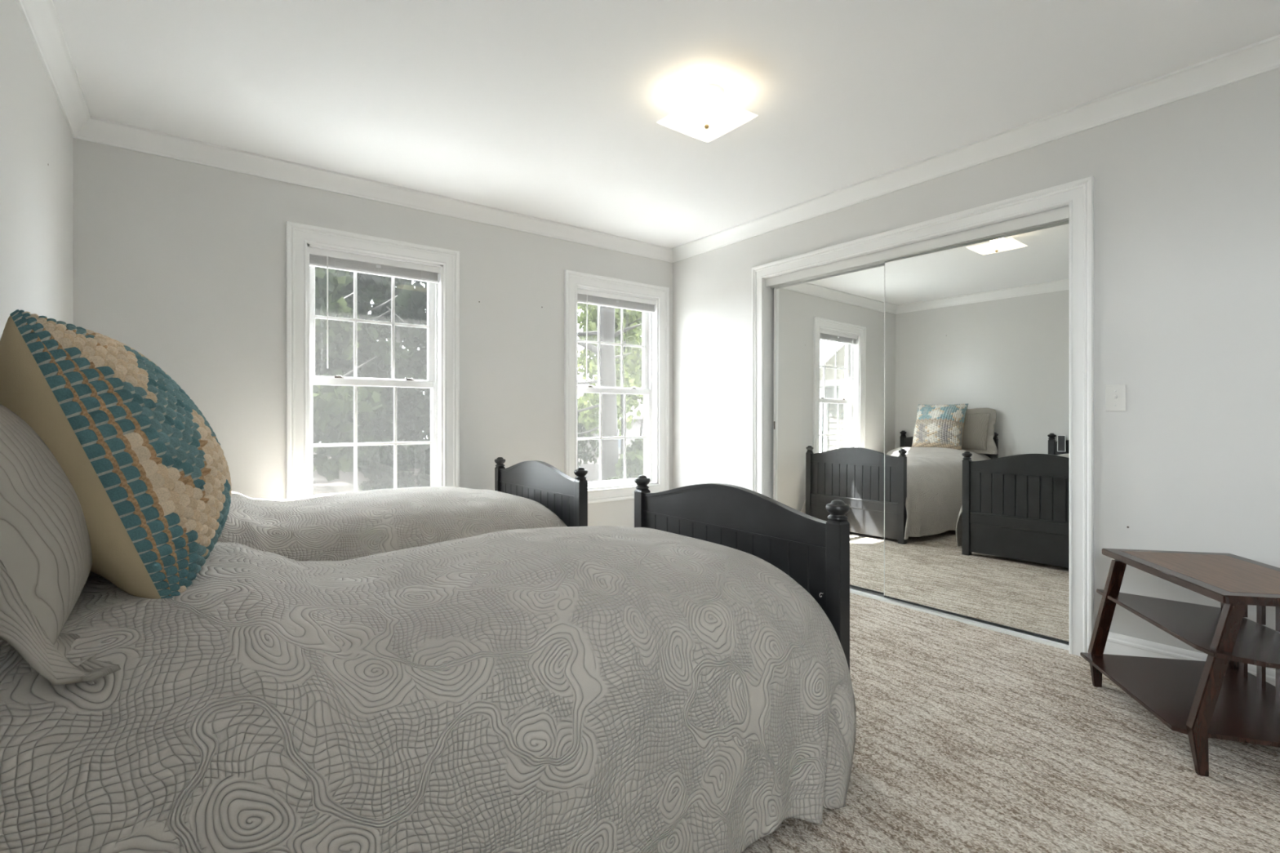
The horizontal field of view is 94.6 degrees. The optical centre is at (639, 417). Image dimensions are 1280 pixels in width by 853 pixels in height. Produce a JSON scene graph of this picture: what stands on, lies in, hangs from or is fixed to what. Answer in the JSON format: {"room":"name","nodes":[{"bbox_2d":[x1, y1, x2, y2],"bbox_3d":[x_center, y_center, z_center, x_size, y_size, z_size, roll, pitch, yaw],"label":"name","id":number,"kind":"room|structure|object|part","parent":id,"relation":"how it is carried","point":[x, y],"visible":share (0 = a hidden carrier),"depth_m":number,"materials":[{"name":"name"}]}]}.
{"room":"bedroom","nodes":[
{"label":"bedroom","id":0,"kind":"room"},
{"bbox_2d":[0,0,73,339],"bbox_3d":[-1.235,-0.154,0.803,0.141,2.440,4.674,0,0,-37],"label":"wall","id":1,"kind":"structure","parent":0,"point":[37,140],"depth_m":1.98,"materials":[{"name":"white paint"}]},
{"bbox_2d":[15,0,90,137],"bbox_3d":[-1.154,-1.328,0.865,0.066,0.094,4.674,0,0,-37],"label":"trim","id":2,"kind":"structure","parent":1,"relation":"attached to","point":[41,19],"depth_m":2.18,"materials":[{"name":"white paint"}]},
{"bbox_2d":[73,137,672,527],"bbox_3d":[-0.909,-0.154,4.090,4.640,2.440,0.166,0,0,-37],"label":"wall","id":3,"kind":"structure","parent":0,"point":[180,264],"depth_m":3.15,"materials":[{"name":"white paint"}]},
{"bbox_2d":[285,221,459,498],"bbox_3d":[-1.537,-0.214,3.494,0.956,1.700,0.024,0,0,-37],"label":"trim","id":4,"kind":"structure","parent":3,"relation":"attached to","point":[298,235],"depth_m":3.26,"materials":[{"name":"white paint"}]},
{"bbox_2d":[75,115,672,262],"bbox_3d":[-1.142,-1.328,3.769,3.600,0.094,0.066,0,0,-37],"label":"trim","id":5,"kind":"structure","parent":3,"relation":"attached to","point":[96,130],"depth_m":3.33,"materials":[{"name":"white paint"}]},
{"bbox_2d":[306,243,443,496],"bbox_3d":[-1.603,-0.214,3.582,0.764,1.508,0.195,0,0,-37],"label":"window","id":6,"kind":"structure","parent":3,"relation":"in","point":[434,326],"depth_m":3.63,"materials":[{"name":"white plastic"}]},
{"bbox_3d":[-1.621,-0.579,3.604,0.724,0.744,0.034,0,0,-37],"label":"sash","id":7,"kind":"part","parent":6,"relation":"part of","materials":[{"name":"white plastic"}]},
{"bbox_3d":[-1.598,0.146,3.575,0.728,0.755,0.034,0,0,-37],"label":"sash","id":8,"kind":"part","parent":6,"relation":"part of","materials":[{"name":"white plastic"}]},
{"bbox_2d":[309,247,440,368],"bbox_3d":[-1.566,-0.616,3.533,0.744,0.671,0.052,0,0,-37],"label":"window blind","id":9,"kind":"object","parent":6,"relation":"attached to","point":[322,258],"visible":0.93,"depth_m":3.49,"materials":[{"name":"white"}]},
{"bbox_3d":[-1.570,-0.861,3.538,0.724,0.012,0.028,0,0,-37],"label":"rail","id":10,"kind":"part","parent":9,"relation":"part of","materials":[{"name":"white plastic"}]},
{"bbox_3d":[-1.639,-0.214,3.628,0.732,1.476,0.010,0,0,-37],"label":"screen frame","id":11,"kind":"part","parent":6,"relation":"part of","materials":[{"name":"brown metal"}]},
{"bbox_2d":[564,269,669,503],"bbox_3d":[-0.152,-0.214,4.548,0.972,1.700,0.024,0,0,-37],"label":"trim","id":12,"kind":"structure","parent":3,"relation":"attached to","point":[572,279],"depth_m":4.48,"materials":[{"name":"white paint"}]},
{"bbox_2d":[577,285,658,489],"bbox_3d":[-0.218,-0.214,4.635,0.780,1.508,0.195,0,0,-37],"label":"window","id":13,"kind":"structure","parent":3,"relation":"in","point":[650,390],"depth_m":4.79,"materials":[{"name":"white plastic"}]},
{"bbox_3d":[-0.236,-0.579,4.658,0.740,0.744,0.034,0,0,-37],"label":"sash","id":14,"kind":"part","parent":13,"relation":"part of","materials":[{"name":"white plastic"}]},
{"bbox_3d":[-0.213,0.146,4.628,0.744,0.755,0.034,0,0,-37],"label":"sash","id":15,"kind":"part","parent":13,"relation":"part of","materials":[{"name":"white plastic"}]},
{"bbox_2d":[577,288,656,380],"bbox_3d":[-0.181,-0.616,4.586,0.760,0.671,0.052,0,0,-37],"label":"window blind","id":16,"kind":"object","parent":13,"relation":"attached to","point":[584,296],"visible":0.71,"depth_m":4.55,"materials":[{"name":"white plastic"}]},
{"bbox_3d":[-0.185,-0.861,4.591,0.740,0.012,0.028,0,0,-37],"label":"rail","id":17,"kind":"part","parent":16,"relation":"part of","materials":[{"name":"white plastic"}]},
{"bbox_3d":[-0.254,-0.214,4.681,0.748,1.476,0.010,0,0,-37],"label":"screen frame","id":18,"kind":"part","parent":13,"relation":"part of","materials":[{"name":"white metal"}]},
{"bbox_2d":[312,452,620,495],"bbox_3d":[2.892,1.816,16.020,68.000,0.175,70.000,0,0,-37],"label":"ground","id":19,"kind":"structure","parent":0,"point":[345,483],"depth_m":17.33,"materials":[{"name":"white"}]},
{"bbox_2d":[312,266,384,491],"bbox_3d":[-8.418,-1.722,15.022,3.591,7.280,3.349,0,0,-37],"label":"evergreen tree","id":20,"kind":"object","parent":19,"relation":"on","point":[333,406],"visible":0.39,"depth_m":15.16,"materials":[{"name":"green plant"}]},
{"bbox_2d":[315,271,411,448],"bbox_3d":[-9.916,-2.146,20.047,4.196,8.127,3.713,0,0,-14],"label":"evergreen tree","id":21,"kind":"object","parent":19,"relation":"on","point":[381,427],"visible":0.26,"depth_m":19.64,"materials":[{"name":"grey plant"}]},
{"bbox_2d":[359,296,396,377],"bbox_3d":[-18.061,-3.935,38.705,5.470,12.652,4.958,0,0,8],"label":"evergreen tree","id":22,"kind":"object","parent":19,"relation":"on","point":[381,335],"visible":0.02,"depth_m":37.70,"materials":[{"name":"grey plant"}]},
{"bbox_2d":[353,437,416,491],"bbox_3d":[-5.484,1.202,12.656,1.242,1.550,1.292,0,0,-37],"label":"shrub","id":23,"kind":"object","parent":19,"relation":"on","point":[375,463],"visible":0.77,"depth_m":12.37,"materials":[{"name":"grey plant"}]},
{"bbox_2d":[377,386,393,413],"bbox_3d":[-14.010,-0.146,32.352,2.084,4.126,2.738,0,0,-37],"label":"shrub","id":24,"kind":"object","parent":19,"relation":"on","point":[388,402],"visible":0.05,"depth_m":32.04,"materials":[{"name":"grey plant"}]},
{"bbox_2d":[358,277,426,429],"bbox_3d":[-11.429,-3.129,28.232,4.505,10.094,5.052,0,0,-37],"label":"evergreen tree","id":25,"kind":"object","parent":19,"relation":"on","point":[386,291],"visible":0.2,"depth_m":27.47,"materials":[{"name":"grey plant"}]},
{"bbox_2d":[389,376,426,468],"bbox_3d":[-8.458,0.204,21.915,1.569,3.478,2.126,0,0,-37],"label":"shrub","id":26,"kind":"object","parent":19,"relation":"on","point":[408,399],"visible":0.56,"depth_m":21.45,"materials":[{"name":"grey plant"}]},
{"bbox_2d":[386,281,430,439],"bbox_3d":[-5.766,-1.934,17.432,3.476,7.704,3.382,0,0,-37],"label":"evergreen tree","id":27,"kind":"object","parent":19,"relation":"on","point":[412,303],"visible":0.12,"depth_m":16.58,"materials":[{"name":"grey plant"}]},
{"bbox_2d":[410,280,426,350],"bbox_3d":[-12.526,-3.784,37.626,4.700,11.404,4.656,0,0,-37],"label":"evergreen tree","id":28,"kind":"object","parent":19,"relation":"on","point":[422,282],"visible":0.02,"depth_m":36.63,"materials":[{"name":"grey plant"}]},
{"bbox_2d":[411,433,430,487],"bbox_3d":[-4.750,1.167,14.650,1.718,1.733,1.478,0,0,-37],"label":"shrub","id":29,"kind":"object","parent":19,"relation":"on","point":[421,451],"visible":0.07,"depth_m":14.28,"materials":[{"name":"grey plant"}]},
{"bbox_2d":[577,404,599,467],"bbox_3d":[-1.779,0.697,15.659,1.488,2.440,1.555,0,0,-37],"label":"shrub","id":30,"kind":"object","parent":19,"relation":"on","point":[581,443],"visible":0.13,"depth_m":15.46,"materials":[{"name":"grey plant"}]},
{"bbox_2d":[577,302,642,453],"bbox_3d":[-0.668,-0.965,13.959,2.446,5.764,2.484,0,0,-37],"label":"young tree","id":31,"kind":"object","parent":19,"relation":"on","point":[635,358],"visible":0.34,"depth_m":13.59,"materials":[{"name":"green plant"}]},
{"bbox_2d":[577,306,642,480],"bbox_3d":[-1.410,-1.634,11.154,2.739,7.104,1.412,0,0,-37],"label":"pine tree","id":32,"kind":"object","parent":19,"relation":"on","point":[607,334],"visible":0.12,"depth_m":11.15,"materials":[{"name":"grey plant"}]},
{"bbox_2d":[577,305,643,434],"bbox_3d":[-0.755,-1.516,18.629,3.597,6.866,2.792,0,0,-37],"label":"young tree","id":33,"kind":"object","parent":19,"relation":"on","point":[638,332],"visible":0.09,"depth_m":18.33,"materials":[{"name":"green plant"}]},
{"bbox_2d":[577,392,643,455],"bbox_3d":[-1.392,0.366,34.158,7.800,4.100,10.600,0,0,33],"label":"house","id":34,"kind":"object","parent":19,"relation":"on","point":[635,430],"visible":0.02,"depth_m":31.06,"materials":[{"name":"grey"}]},
{"bbox_3d":[-0.978,1.066,30.091,0.030,0.940,0.840,0,0,33],"label":"pane","id":35,"kind":"part","parent":34,"relation":"part of","materials":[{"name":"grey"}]},
{"bbox_2d":[578,324,643,429],"bbox_3d":[-0.734,-1.722,23.609,3.270,7.279,4.326,0,0,-37],"label":"young tree","id":36,"kind":"object","parent":19,"relation":"on","point":[637,397],"visible":0.02,"depth_m":23.37,"materials":[{"name":"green plant"}]},
{"bbox_2d":[606,449,643,480],"bbox_3d":[-0.261,1.250,10.152,1.401,1.402,1.111,0,0,-37],"label":"shrub","id":37,"kind":"object","parent":19,"relation":"on","point":[634,462],"visible":0.18,"depth_m":9.88,"materials":[{"name":"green plant"}]},
{"bbox_2d":[622,413,643,453],"bbox_3d":[0.113,0.866,11.916,1.138,2.103,1.728,0,0,-16],"label":"shrub","id":38,"kind":"object","parent":19,"relation":"on","point":[638,445],"visible":0.06,"depth_m":11.70,"materials":[{"name":"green plant"}]},
{"bbox_2d":[52,0,1279,248],"bbox_3d":[0.542,-1.434,2.133,4.700,0.120,5.039,0,0,-37],"label":"ceiling","id":39,"kind":"structure","parent":0,"point":[551,110],"depth_m":2.41,"materials":[{"name":"white paint"}]},
{"bbox_2d":[657,83,757,142],"bbox_3d":[0.283,-1.299,2.506,0.300,0.150,0.300,0,0,-37],"label":"ceiling light","id":40,"kind":"object","parent":39,"relation":"attached to","point":[707,117],"visible":1,"depth_m":2.46,"materials":[{"name":"white glass"}]},
{"bbox_2d":[672,67,1279,670],"bbox_3d":[2.043,-0.154,3.296,0.901,2.440,4.674,0,0,-37],"label":"wall","id":41,"kind":"structure","parent":0,"point":[1187,190],"depth_m":2.45,"materials":[{"name":"white paint"}]},
{"bbox_2d":[773,264,884,594],"bbox_3d":[1.228,0.068,3.762,0.030,1.945,0.942,0,0,-38],"label":"door","id":42,"kind":"structure","parent":41,"relation":"in","point":[828,418],"depth_m":3.74,"materials":[{"name":"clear mirror"}]},
{"bbox_3d":[1.234,-0.900,3.767,0.015,0.008,0.942,0,0,-38],"label":"rail","id":43,"kind":"part","parent":42,"relation":"part of","materials":[{"name":"grey metal"}]},
{"bbox_3d":[1.224,1.036,3.759,0.016,0.009,0.942,0,0,-38],"label":"rail","id":44,"kind":"part","parent":42,"relation":"part of","materials":[{"name":"silver metal"}]},
{"bbox_2d":[765,205,1069,288],"bbox_3d":[1.457,-0.938,3.435,0.090,0.063,1.796,0,0,-37],"label":"trim","id":45,"kind":"structure","parent":41,"relation":"attached to","point":[877,258],"depth_m":3.27,"materials":[{"name":"white wood"}]},
{"bbox_2d":[751,175,1093,657],"bbox_3d":[1.440,0.002,3.422,0.139,2.127,1.980,0,0,-37],"label":"trim","id":46,"kind":"structure","parent":41,"relation":"attached to","point":[1078,194],"depth_m":2.66,"materials":[{"name":"white paint"}]},
{"bbox_2d":[849,586,1069,650],"bbox_3d":[1.458,1.060,3.436,0.088,0.012,1.796,0,0,-37],"label":"trim","id":47,"kind":"structure","parent":41,"relation":"attached to","point":[1042,640],"depth_m":3.08,"materials":[{"name":"white wood"}]},
{"bbox_2d":[671,34,1279,262],"bbox_3d":[1.659,-1.328,3.005,0.066,0.094,4.674,0,0,-37],"label":"trim","id":48,"kind":"structure","parent":41,"relation":"attached to","point":[1262,56],"depth_m":2.76,"materials":[{"name":"white paint"}]},
{"bbox_2d":[884,218,1069,644],"bbox_3d":[1.719,0.062,3.091,0.021,1.970,0.930,0,0,-38],"label":"door","id":49,"kind":"structure","parent":41,"relation":"in","point":[976,331],"depth_m":3.04,"materials":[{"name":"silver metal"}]},
{"bbox_3d":[1.721,-0.919,3.093,0.015,0.008,0.929,0,0,-38],"label":"rail","id":50,"kind":"part","parent":49,"relation":"part of","materials":[{"name":"grey metal"}]},
{"bbox_3d":[1.717,1.042,3.090,0.015,0.009,0.929,0,0,-38],"label":"rail","id":51,"kind":"part","parent":49,"relation":"part of","materials":[{"name":"metal"}]},
{"bbox_2d":[1105,384,1126,411],"bbox_3d":[2.043,-0.084,2.540,0.017,0.114,0.071,0,0,-37],"label":"light switch","id":52,"kind":"object","parent":41,"relation":"attached to","point":[1115,395],"visible":1,"depth_m":2.54,"materials":[{"name":"white plastic"}]},
{"bbox_2d":[1103,631,1275,686],"bbox_3d":[1.679,0.997,3.020,0.016,0.137,4.674,0,0,-37],"label":"baseboard","id":53,"kind":"structure","parent":41,"relation":"attached to","point":[1116,643],"depth_m":2.44,"materials":[{"name":"white paint"}]},
{"bbox_2d":[741,586,1279,852],"bbox_3d":[0.542,1.126,2.133,4.700,0.120,5.039,0,0,-37],"label":"floor","id":54,"kind":"structure","parent":0,"point":[970,739],"depth_m":1.80,"materials":[{"name":"beige carpet"}]},
{"bbox_2d":[494,457,587,526],"bbox_3d":[-1.392,0.597,2.836,2.048,0.933,1.068,0,0,-37],"label":"bed","id":55,"kind":"object","parent":54,"relation":"on","point":[541,482],"visible":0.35,"depth_m":3.29,"materials":[{"name":"black paint"}]},
{"bbox_2d":[217,486,567,560],"bbox_3d":[-1.341,0.676,2.836,2.047,0.751,1.211,0,0,-37],"label":"bedspread","id":56,"kind":"object","parent":55,"relation":"on","point":[346,526],"visible":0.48,"depth_m":2.55,"materials":[{"name":"grey fabric"}]},
{"bbox_3d":[-0.907,0.689,3.831,0.052,0.750,0.052,0,0,-37],"label":"footboard post","id":57,"kind":"part","parent":55,"relation":"part of","materials":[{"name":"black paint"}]},
{"bbox_3d":[-0.606,0.339,3.434,0.028,0.153,0.948,0,0,-37],"label":"crest rail","id":58,"kind":"part","parent":55,"relation":"part of","materials":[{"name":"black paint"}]},
{"bbox_3d":[-0.606,0.567,3.434,0.015,0.307,0.948,0,0,-37],"label":"beadboard panel","id":59,"kind":"part","parent":55,"relation":"part of","materials":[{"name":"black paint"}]},
{"bbox_3d":[-0.606,0.301,3.434,0.034,0.101,0.948,0,0,-37],"label":"crest moulding","id":60,"kind":"part","parent":55,"relation":"part of","materials":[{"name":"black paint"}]},
{"bbox_3d":[-0.304,0.689,3.038,0.052,0.750,0.052,0,0,-37],"label":"footboard post","id":61,"kind":"part","parent":55,"relation":"part of","materials":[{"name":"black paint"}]},
{"bbox_2d":[634,475,849,671],"bbox_3d":[-0.475,0.597,1.630,2.048,0.933,1.068,0,0,-37],"label":"bed","id":62,"kind":"object","parent":54,"relation":"on","point":[814,552],"visible":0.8,"depth_m":2.04,"materials":[{"name":"black paint"}]},
{"bbox_2d":[0,525,856,852],"bbox_3d":[-0.484,0.675,1.623,1.939,0.754,1.356,0,0,-37],"label":"bedspread","id":63,"kind":"object","parent":62,"relation":"on","point":[597,689],"visible":0.94,"depth_m":1.12,"materials":[{"name":"grey fabric"}]},
{"bbox_2d":[0,404,120,685],"bbox_3d":[-1.110,0.133,1.024,0.812,0.477,0.258,0,0,43],"label":"pillow sham","id":64,"kind":"object","parent":63,"relation":"on","point":[46,555],"visible":0.89,"depth_m":0.86,"materials":[{"name":"grey fabric"}]},
{"bbox_2d":[0,309,231,599],"bbox_3d":[-1.035,0.082,1.192,0.348,0.499,0.535,0,0,-37],"label":"throw pillow","id":65,"kind":"object","parent":63,"relation":"on","point":[148,474],"visible":0.97,"depth_m":1.01,"materials":[{"name":"beige fabric"}]},
{"bbox_3d":[0.010,0.689,2.625,0.052,0.750,0.052,0,0,-37],"label":"footboard post","id":66,"kind":"part","parent":62,"relation":"part of","materials":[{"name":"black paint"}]},
{"bbox_3d":[0.312,0.339,2.228,0.028,0.153,0.948,0,0,-37],"label":"crest rail","id":67,"kind":"part","parent":62,"relation":"part of","materials":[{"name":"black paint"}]},
{"bbox_3d":[0.312,0.301,2.228,0.034,0.101,0.948,0,0,-37],"label":"crest moulding","id":68,"kind":"part","parent":62,"relation":"part of","materials":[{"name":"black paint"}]},
{"bbox_3d":[0.312,0.567,2.228,0.015,0.307,0.948,0,0,-37],"label":"beadboard panel","id":69,"kind":"part","parent":62,"relation":"part of","materials":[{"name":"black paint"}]},
{"bbox_3d":[0.613,0.689,1.832,0.052,0.750,0.052,0,0,-37],"label":"footboard post","id":70,"kind":"part","parent":62,"relation":"part of","materials":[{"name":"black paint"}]},
{"bbox_2d":[1080,548,1279,777],"bbox_3d":[1.939,0.791,1.987,0.537,0.550,0.697,0,0,12],"label":"tv stand","id":71,"kind":"object","parent":54,"relation":"on","point":[1216,697],"visible":1,"depth_m":1.98,"materials":[{"name":"brown wood"}]},
{"bbox_3d":[1.812,0.803,2.293,0.045,0.526,0.157,0,0,2],"label":"leg","id":72,"kind":"part","parent":71,"relation":"part of","materials":[{"name":"brown wood"}]},
{"bbox_2d":[1080,652,1279,747],"bbox_3d":[1.945,0.951,2.014,0.537,0.014,0.642,0,0,12],"label":"shelf","id":73,"kind":"object","parent":71,"relation":"attached to","point":[1247,708],"depth_m":2.00,"materials":[{"name":"brown wood"}]},
{"bbox_2d":[1096,588,1279,669],"bbox_3d":[1.936,0.710,1.979,0.460,0.066,0.680,0,0,12],"label":"shelf","id":74,"kind":"object","parent":71,"relation":"attached to","point":[1195,625],"depth_m":1.98,"materials":[{"name":"brown wood"}]},
{"bbox_3d":[1.973,0.517,1.985,0.340,0.001,0.547,0,0,12],"label":"veneer panel","id":75,"kind":"part","parent":71,"relation":"part of","materials":[{"name":"brown wood"}]},
{"bbox_3d":[1.701,0.803,1.746,0.132,0.526,0.038,0,0,27],"label":"leg","id":76,"kind":"part","parent":71,"relation":"part of","materials":[{"name":"brown wood"}]},
{"bbox_3d":[2.215,0.803,2.219,0.069,0.526,0.049,0,0,12],"label":"leg","id":77,"kind":"part","parent":71,"relation":"part of","materials":[{"name":"brown wood"}]}
]}

